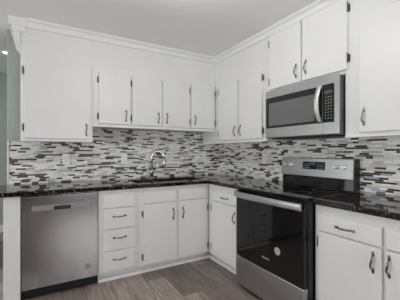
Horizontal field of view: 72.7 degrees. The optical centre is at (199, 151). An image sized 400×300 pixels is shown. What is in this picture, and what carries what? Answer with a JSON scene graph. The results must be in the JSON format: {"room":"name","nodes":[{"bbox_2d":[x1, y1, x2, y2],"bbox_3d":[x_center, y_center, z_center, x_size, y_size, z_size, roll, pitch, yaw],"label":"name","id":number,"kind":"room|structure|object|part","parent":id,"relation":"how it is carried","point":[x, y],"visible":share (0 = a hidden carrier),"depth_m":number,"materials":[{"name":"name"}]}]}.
{"room":"kitchen","nodes":[
{"label":"kitchen","id":0,"kind":"room"},
{"bbox_2d":[0,73,6,224],"bbox_3d":[-3.249,0.011,4.158,6.000,2.461,0.120,0,0,-30],"label":"wall","id":1,"kind":"structure","parent":0,"point":[3,76],"depth_m":4.21,"materials":[{"name":"grey paint"}]},
{"bbox_2d":[7,29,221,238],"bbox_3d":[-0.824,0.011,3.387,2.580,2.461,0.129,0,0,-30],"label":"wall","id":2,"kind":"structure","parent":0,"point":[99,159],"depth_m":3.14,"materials":[{"name":"tile"}]},
{"bbox_2d":[7,140,8,184],"bbox_3d":[-1.898,0.107,2.691,0.015,0.437,0.012,0,0,-30],"label":"trim","id":3,"kind":"structure","parent":2,"relation":"attached to","point":[7,140],"depth_m":2.69,"materials":[{"name":"white paint"}]},
{"bbox_2d":[8,15,25,53],"bbox_3d":[-1.733,-1.092,2.600,0.137,0.255,0.333,0,0,-30],"label":"trim","id":4,"kind":"structure","parent":2,"relation":"attached to","point":[17,25],"depth_m":2.46,"materials":[{"name":"white paint"}]},
{"bbox_2d":[20,55,92,141],"bbox_3d":[-1.433,-0.488,2.744,0.618,0.782,0.365,0,0,-30],"label":"upper cabinet","id":5,"kind":"object","parent":2,"relation":"attached to","point":[56,97],"visible":1,"depth_m":2.60,"materials":[{"name":"white wood"}]},
{"bbox_3d":[-1.364,-0.106,2.626,0.617,0.018,0.012,0,0,-30],"label":"rail","id":6,"kind":"part","parent":5,"relation":"part of","materials":[{"name":"white paint"}]},
{"bbox_2d":[62,154,69,164],"bbox_3d":[-1.449,0.081,2.944,0.074,0.118,0.007,0,0,-30],"label":"wall outlet","id":7,"kind":"object","parent":2,"relation":"attached to","point":[65,157],"visible":1,"depth_m":2.94,"materials":[{"name":"white plastic"}]},
{"bbox_2d":[121,154,126,163],"bbox_3d":[-0.908,0.083,3.258,0.074,0.118,0.008,0,0,-30],"label":"light switch","id":8,"kind":"object","parent":2,"relation":"attached to","point":[123,156],"visible":1,"depth_m":3.25,"materials":[{"name":"white plastic"}]},
{"bbox_2d":[93,66,215,131],"bbox_3d":[-0.515,-0.568,3.277,1.503,0.622,0.365,0,0,-30],"label":"upper cabinet","id":9,"kind":"object","parent":2,"relation":"attached to","point":[122,99],"visible":1,"depth_m":3.08,"materials":[{"name":"white wood"}]},
{"bbox_3d":[-0.903,-0.557,2.888,0.333,0.531,0.021,0,0,-30],"label":"door","id":10,"kind":"part","parent":9,"relation":"part of","materials":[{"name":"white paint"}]},
{"bbox_3d":[-0.597,-0.557,3.066,0.346,0.531,0.021,0,0,-30],"label":"door","id":11,"kind":"part","parent":9,"relation":"part of","materials":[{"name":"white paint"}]},
{"bbox_3d":[-0.446,-0.266,3.159,1.502,0.018,0.012,0,0,-30],"label":"rail","id":12,"kind":"part","parent":9,"relation":"part of","materials":[{"name":"white paint"}]},
{"bbox_3d":[-0.283,-0.557,3.248,0.351,0.531,0.021,0,0,-30],"label":"door","id":13,"kind":"part","parent":9,"relation":"part of","materials":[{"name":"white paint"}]},
{"bbox_3d":[0.037,-0.557,3.434,0.340,0.531,0.021,0,0,-30],"label":"door","id":14,"kind":"part","parent":9,"relation":"part of","materials":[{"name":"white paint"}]},
{"bbox_2d":[201,153,205,160],"bbox_3d":[0.054,0.076,3.817,0.074,0.118,0.007,0,0,-30],"label":"wall outlet","id":15,"kind":"object","parent":2,"relation":"attached to","point":[203,155],"visible":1,"depth_m":3.81,"materials":[{"name":"white plastic"}]},
{"bbox_2d":[0,232,262,299],"bbox_3d":[-1.319,1.271,0.954,6.120,0.060,7.600,0,0,-30],"label":"floor","id":16,"kind":"structure","parent":0,"point":[204,279],"depth_m":2.50,"materials":[{"name":"grey wood"}]},
{"bbox_2d":[3,197,20,299],"bbox_3d":[-1.675,0.803,2.464,0.115,0.875,0.606,0,0,-30],"label":"end panel","id":17,"kind":"object","parent":16,"relation":"on","point":[11,205],"visible":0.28,"depth_m":2.20,"materials":[{"name":"white wood"}]},
{"bbox_2d":[21,191,97,299],"bbox_3d":[-1.356,0.805,2.637,0.601,0.872,0.610,0,0,-30],"label":"dishwasher","id":18,"kind":"object","parent":16,"relation":"on","point":[59,232],"visible":0.98,"depth_m":2.37,"materials":[{"name":"silver metal"}]},
{"bbox_3d":[-1.201,0.485,2.376,0.131,0.032,0.001,0,0,-30],"label":"pocket handle","id":19,"kind":"part","parent":18,"relation":"part of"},
{"bbox_2d":[98,188,137,277],"bbox_3d":[-0.922,0.803,2.876,0.381,0.875,0.650,0,0,-30],"label":"base cabinet","id":20,"kind":"object","parent":16,"relation":"on","point":[117,209],"visible":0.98,"depth_m":2.62,"materials":[{"name":"white wood"}]},
{"bbox_3d":[-0.780,1.042,2.630,0.296,0.189,0.021,0,0,-30],"label":"drawer","id":21,"kind":"part","parent":20,"relation":"part of","materials":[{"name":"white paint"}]},
{"bbox_3d":[-0.780,0.843,2.630,0.296,0.196,0.021,0,0,-30],"label":"drawer","id":22,"kind":"part","parent":20,"relation":"part of","materials":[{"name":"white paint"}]},
{"bbox_3d":[-0.780,0.640,2.630,0.296,0.195,0.021,0,0,-30],"label":"drawer","id":23,"kind":"part","parent":20,"relation":"part of","materials":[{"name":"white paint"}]},
{"bbox_3d":[-0.780,0.472,2.630,0.296,0.127,0.021,0,0,-30],"label":"drawer","id":24,"kind":"part","parent":20,"relation":"part of","materials":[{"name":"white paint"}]},
{"bbox_2d":[98,254,208,282],"bbox_3d":[-0.436,1.225,2.886,1.232,0.032,0.036,0,0,-30],"label":"baseboard","id":25,"kind":"structure","parent":16,"relation":"on","point":[161,266],"depth_m":2.83,"materials":[{"name":"white paint"}]},
{"bbox_2d":[137,184,209,269],"bbox_3d":[-0.373,0.803,3.194,0.885,0.875,0.650,0,0,-30],"label":"base cabinet","id":26,"kind":"object","parent":16,"relation":"on","point":[172,220],"visible":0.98,"depth_m":2.91,"materials":[{"name":"white wood"}]},
{"bbox_2d":[0,174,282,197],"bbox_3d":[-0.510,0.346,2.774,2.628,0.038,1.240,0,0,-30],"label":"countertop","id":27,"kind":"structure","parent":26,"relation":"on","point":[17,190],"depth_m":2.78,"materials":[{"name":"stone"}]},
{"bbox_2d":[150,150,165,177],"bbox_3d":[-0.517,0.155,3.350,0.211,0.343,0.070,0,0,10],"label":"kitchen faucet","id":28,"kind":"object","parent":27,"relation":"on","point":[154,152],"visible":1,"depth_m":3.34,"materials":[{"name":"silver metal"}]},
{"bbox_2d":[137,180,187,183],"bbox_3d":[-0.395,0.456,3.161,0.791,0.179,0.380,0,0,-30],"label":"sink","id":29,"kind":"object","parent":27,"relation":"in","point":[179,180],"visible":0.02,"depth_m":3.36,"materials":[{"name":"silver metal"}]},
{"bbox_3d":[-0.418,0.468,2.840,0.364,0.118,0.021,0,0,-30],"label":"false drawer","id":30,"kind":"part","parent":26,"relation":"part of","materials":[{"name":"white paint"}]},
{"bbox_3d":[-0.418,0.843,2.840,0.364,0.620,0.021,0,0,-30],"label":"door","id":31,"kind":"part","parent":26,"relation":"part of","materials":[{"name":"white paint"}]},
{"bbox_3d":[-0.077,0.468,3.038,0.363,0.118,0.021,0,0,-30],"label":"false drawer","id":32,"kind":"part","parent":26,"relation":"part of","materials":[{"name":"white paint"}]},
{"bbox_3d":[-0.077,0.843,3.038,0.363,0.620,0.021,0,0,-30],"label":"door","id":33,"kind":"part","parent":26,"relation":"part of","materials":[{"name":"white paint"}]},
{"bbox_2d":[209,184,237,268],"bbox_3d":[0.481,0.803,3.037,0.650,0.875,0.694,0,0,-30],"label":"base cabinet","id":34,"kind":"object","parent":16,"relation":"on","point":[222,200],"visible":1,"depth_m":2.86,"materials":[{"name":"white wood"}]},
{"bbox_2d":[208,254,235,274],"bbox_3d":[0.278,1.225,2.920,0.036,0.032,0.694,0,0,-30],"label":"baseboard","id":35,"kind":"structure","parent":34,"relation":"attached to","point":[225,265],"depth_m":2.96,"materials":[{"name":"white paint"}]},
{"bbox_3d":[0.248,0.485,2.873,0.021,0.108,0.455,0,0,-30],"label":"drawer","id":36,"kind":"part","parent":34,"relation":"part of","materials":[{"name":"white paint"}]},
{"bbox_3d":[0.249,0.848,2.870,0.021,0.601,0.450,0,0,-30],"label":"door","id":37,"kind":"part","parent":34,"relation":"part of","materials":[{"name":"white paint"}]},
{"bbox_2d":[234,157,359,299],"bbox_3d":[0.803,0.650,2.373,0.756,1.182,0.775,0,0,-30],"label":"range","id":38,"kind":"object","parent":16,"relation":"on","point":[276,255],"visible":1,"depth_m":2.21,"materials":[{"name":"black metal"}]},
{"bbox_3d":[0.496,0.387,2.188,0.039,0.051,0.744,0,0,-30],"label":"door handle","id":39,"kind":"part","parent":38,"relation":"part of","materials":[{"name":"silver metal"}]},
{"bbox_3d":[0.546,1.084,2.217,0.048,0.254,0.758,0,0,-30],"label":"storage drawer","id":40,"kind":"part","parent":38,"relation":"part of","materials":[{"name":"silver metal"}]},
{"bbox_3d":[0.548,0.651,2.218,0.044,0.596,0.758,0,0,-30],"label":"oven door","id":41,"kind":"part","parent":38,"relation":"part of","materials":[{"name":"black glass"}]},
{"bbox_2d":[237,183,355,200],"bbox_3d":[0.806,0.335,2.368,0.615,0.022,0.764,0,0,-30],"label":"cooktop","id":42,"kind":"object","parent":38,"relation":"in","point":[280,191],"depth_m":2.27,"materials":[{"name":"black glass"}]},
{"bbox_3d":[1.053,0.146,2.528,0.027,0.174,0.757,0,0,-30],"label":"control panel","id":43,"kind":"part","parent":38,"relation":"part of","materials":[{"name":"silver metal"}]},
{"bbox_3d":[1.060,0.279,2.527,0.016,0.088,0.749,0,0,-30],"label":"riser glass","id":44,"kind":"part","parent":38,"relation":"part of","materials":[{"name":"black glass"}]},
{"bbox_2d":[316,205,399,299],"bbox_3d":[1.280,0.803,1.660,0.650,0.875,0.911,0,0,-30],"label":"base cabinet","id":45,"kind":"object","parent":16,"relation":"on","point":[358,254],"visible":1,"depth_m":1.66,"materials":[{"name":"white wood"}]},
{"bbox_3d":[0.900,0.487,1.705,0.037,0.018,0.139,0,0,-30],"label":"handle","id":46,"kind":"part","parent":45,"relation":"part of","materials":[{"name":"grey metal"}]},
{"bbox_3d":[0.925,0.483,1.707,0.021,0.113,0.406,0,0,-30],"label":"drawer","id":47,"kind":"part","parent":45,"relation":"part of","materials":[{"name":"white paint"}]},
{"bbox_3d":[0.925,0.848,1.707,0.021,0.600,0.406,0,0,-30],"label":"door","id":48,"kind":"part","parent":45,"relation":"part of","materials":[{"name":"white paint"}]},
{"bbox_2d":[312,192,399,220],"bbox_3d":[1.288,0.346,1.660,0.636,0.038,0.924,0,0,-30],"label":"countertop","id":49,"kind":"structure","parent":45,"relation":"on","point":[380,205],"depth_m":1.75,"materials":[{"name":"stone"}]},
{"bbox_3d":[0.985,0.637,1.558,0.037,0.130,0.018,0,0,-30],"label":"handle","id":50,"kind":"part","parent":45,"relation":"part of","materials":[{"name":"grey metal"}]},
{"bbox_3d":[1.027,0.633,1.486,0.037,0.130,0.018,0,0,-30],"label":"handle","id":51,"kind":"part","parent":45,"relation":"part of","materials":[{"name":"grey metal"}]},
{"bbox_3d":[1.139,0.483,1.337,0.021,0.113,0.405,0,0,-30],"label":"drawer","id":52,"kind":"part","parent":45,"relation":"part of","materials":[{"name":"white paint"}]},
{"bbox_3d":[1.139,0.848,1.337,0.021,0.600,0.405,0,0,-30],"label":"door","id":53,"kind":"part","parent":45,"relation":"part of","materials":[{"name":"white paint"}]},
{"bbox_2d":[0,0,316,72],"bbox_3d":[-1.319,-1.260,0.954,6.120,0.080,7.600,0,0,-30],"label":"ceiling","id":54,"kind":"structure","parent":0,"point":[206,27],"depth_m":2.49,"materials":[{"name":"paint"}]},
{"bbox_2d":[20,0,399,83],"bbox_3d":[0.026,-1.050,2.053,2.450,0.341,3.050,0,0,-30],"label":"soffit","id":55,"kind":"structure","parent":54,"relation":"attached to","point":[33,43],"depth_m":2.83,"materials":[{"name":"white paint"}]},
{"bbox_2d":[26,0,339,63],"bbox_3d":[-0.012,-1.179,1.842,2.077,0.080,2.725,0,0,-30],"label":"trim","id":56,"kind":"structure","parent":55,"relation":"attached to","point":[318,5],"depth_m":2.77,"materials":[{"name":"white paint"}]},
{"bbox_2d":[221,136,399,195],"bbox_3d":[1.271,0.011,2.458,0.129,2.461,7.600,0,0,-30],"label":"wall","id":57,"kind":"structure","parent":0,"point":[379,157],"depth_m":2.49,"materials":[{"name":"tile"}]},
{"bbox_2d":[202,64,288,143],"bbox_3d":[0.468,-0.491,3.343,0.365,0.776,1.261,0,0,-30],"label":"upper cabinet","id":58,"kind":"object","parent":57,"relation":"attached to","point":[240,99],"visible":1,"depth_m":3.06,"materials":[{"name":"white wood"}]},
{"bbox_3d":[0.338,-0.481,3.285,0.021,0.688,0.381,0,0,-30],"label":"door","id":59,"kind":"part","parent":58,"relation":"part of","materials":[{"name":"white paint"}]},
{"bbox_3d":[0.350,-0.112,3.274,0.012,0.018,1.260,0,0,-30],"label":"rail","id":60,"kind":"part","parent":58,"relation":"part of","materials":[{"name":"white paint"}]},
{"bbox_3d":[0.542,-0.481,2.934,0.021,0.688,0.379,0,0,-30],"label":"door","id":61,"kind":"part","parent":58,"relation":"part of","materials":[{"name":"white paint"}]},
{"bbox_2d":[262,154,266,163],"bbox_3d":[0.758,0.086,3.206,0.007,0.118,0.074,0,0,-30],"label":"wall outlet","id":62,"kind":"object","parent":57,"relation":"attached to","point":[264,156],"visible":1,"depth_m":3.20,"materials":[{"name":"white plastic"}]},
{"bbox_2d":[267,0,349,91],"bbox_3d":[1.000,-0.870,2.427,0.365,0.578,0.854,0,0,-30],"label":"upper cabinet","id":63,"kind":"object","parent":57,"relation":"attached to","point":[316,46],"visible":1,"depth_m":2.25,"materials":[{"name":"white wood"}]},
{"bbox_3d":[0.783,-0.872,2.518,0.021,0.530,0.375,0,0,-30],"label":"door","id":64,"kind":"part","parent":63,"relation":"part of","materials":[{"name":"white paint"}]},
{"bbox_2d":[265,73,345,139],"bbox_3d":[0.969,-0.350,2.409,0.433,0.458,0.756,0,0,-30],"label":"microwave","id":65,"kind":"object","parent":63,"relation":"attached to","point":[316,108],"visible":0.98,"depth_m":2.23,"materials":[{"name":"grey metal"}]},
{"bbox_3d":[0.805,-0.356,2.389,0.025,0.446,0.626,0,0,-30],"label":"door","id":66,"kind":"part","parent":65,"relation":"part of","materials":[{"name":"silver metal"}]},
{"bbox_3d":[0.796,-0.367,2.377,0.002,0.288,0.610,0,0,-30],"label":"door glass","id":67,"kind":"part","parent":65,"relation":"part of","materials":[{"name":"grey glass"}]},
{"bbox_3d":[0.917,-0.371,2.116,0.049,0.280,0.044,0,0,-30],"label":"door handle","id":68,"kind":"part","parent":65,"relation":"part of","materials":[{"name":"metal"}]},
{"bbox_3d":[0.995,-0.356,2.062,0.025,0.446,0.128,0,0,-30],"label":"control panel","id":69,"kind":"part","parent":65,"relation":"part of","materials":[{"name":"silver metal"}]},
{"bbox_3d":[0.886,-0.870,2.383,0.020,0.578,0.817,0,0,-30],"label":"frame","id":70,"kind":"part","parent":63,"relation":"part of","materials":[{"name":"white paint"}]},
{"bbox_3d":[0.985,-0.872,2.171,0.021,0.530,0.400,0,0,-30],"label":"door","id":71,"kind":"part","parent":63,"relation":"part of","materials":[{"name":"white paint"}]},
{"bbox_2d":[345,13,399,137],"bbox_3d":[1.439,-0.491,1.670,0.365,0.776,0.968,0,0,-30],"label":"upper cabinet","id":72,"kind":"object","parent":57,"relation":"attached to","point":[373,73],"visible":0.99,"depth_m":1.82,"materials":[{"name":"white wood"}]},
{"bbox_3d":[1.127,-0.243,1.881,0.037,0.130,0.018,0,0,-30],"label":"handle","id":73,"kind":"part","parent":72,"relation":"part of","materials":[{"name":"grey metal"}]},
{"bbox_3d":[1.321,-0.112,1.602,0.012,0.018,0.968,0,0,-30],"label":"rail","id":74,"kind":"part","parent":72,"relation":"part of","materials":[{"name":"white paint"}]},
{"bbox_3d":[1.232,-0.492,1.746,0.021,0.714,0.410,0,0,-30],"label":"door","id":75,"kind":"part","parent":72,"relation":"part of","materials":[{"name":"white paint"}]}
]}

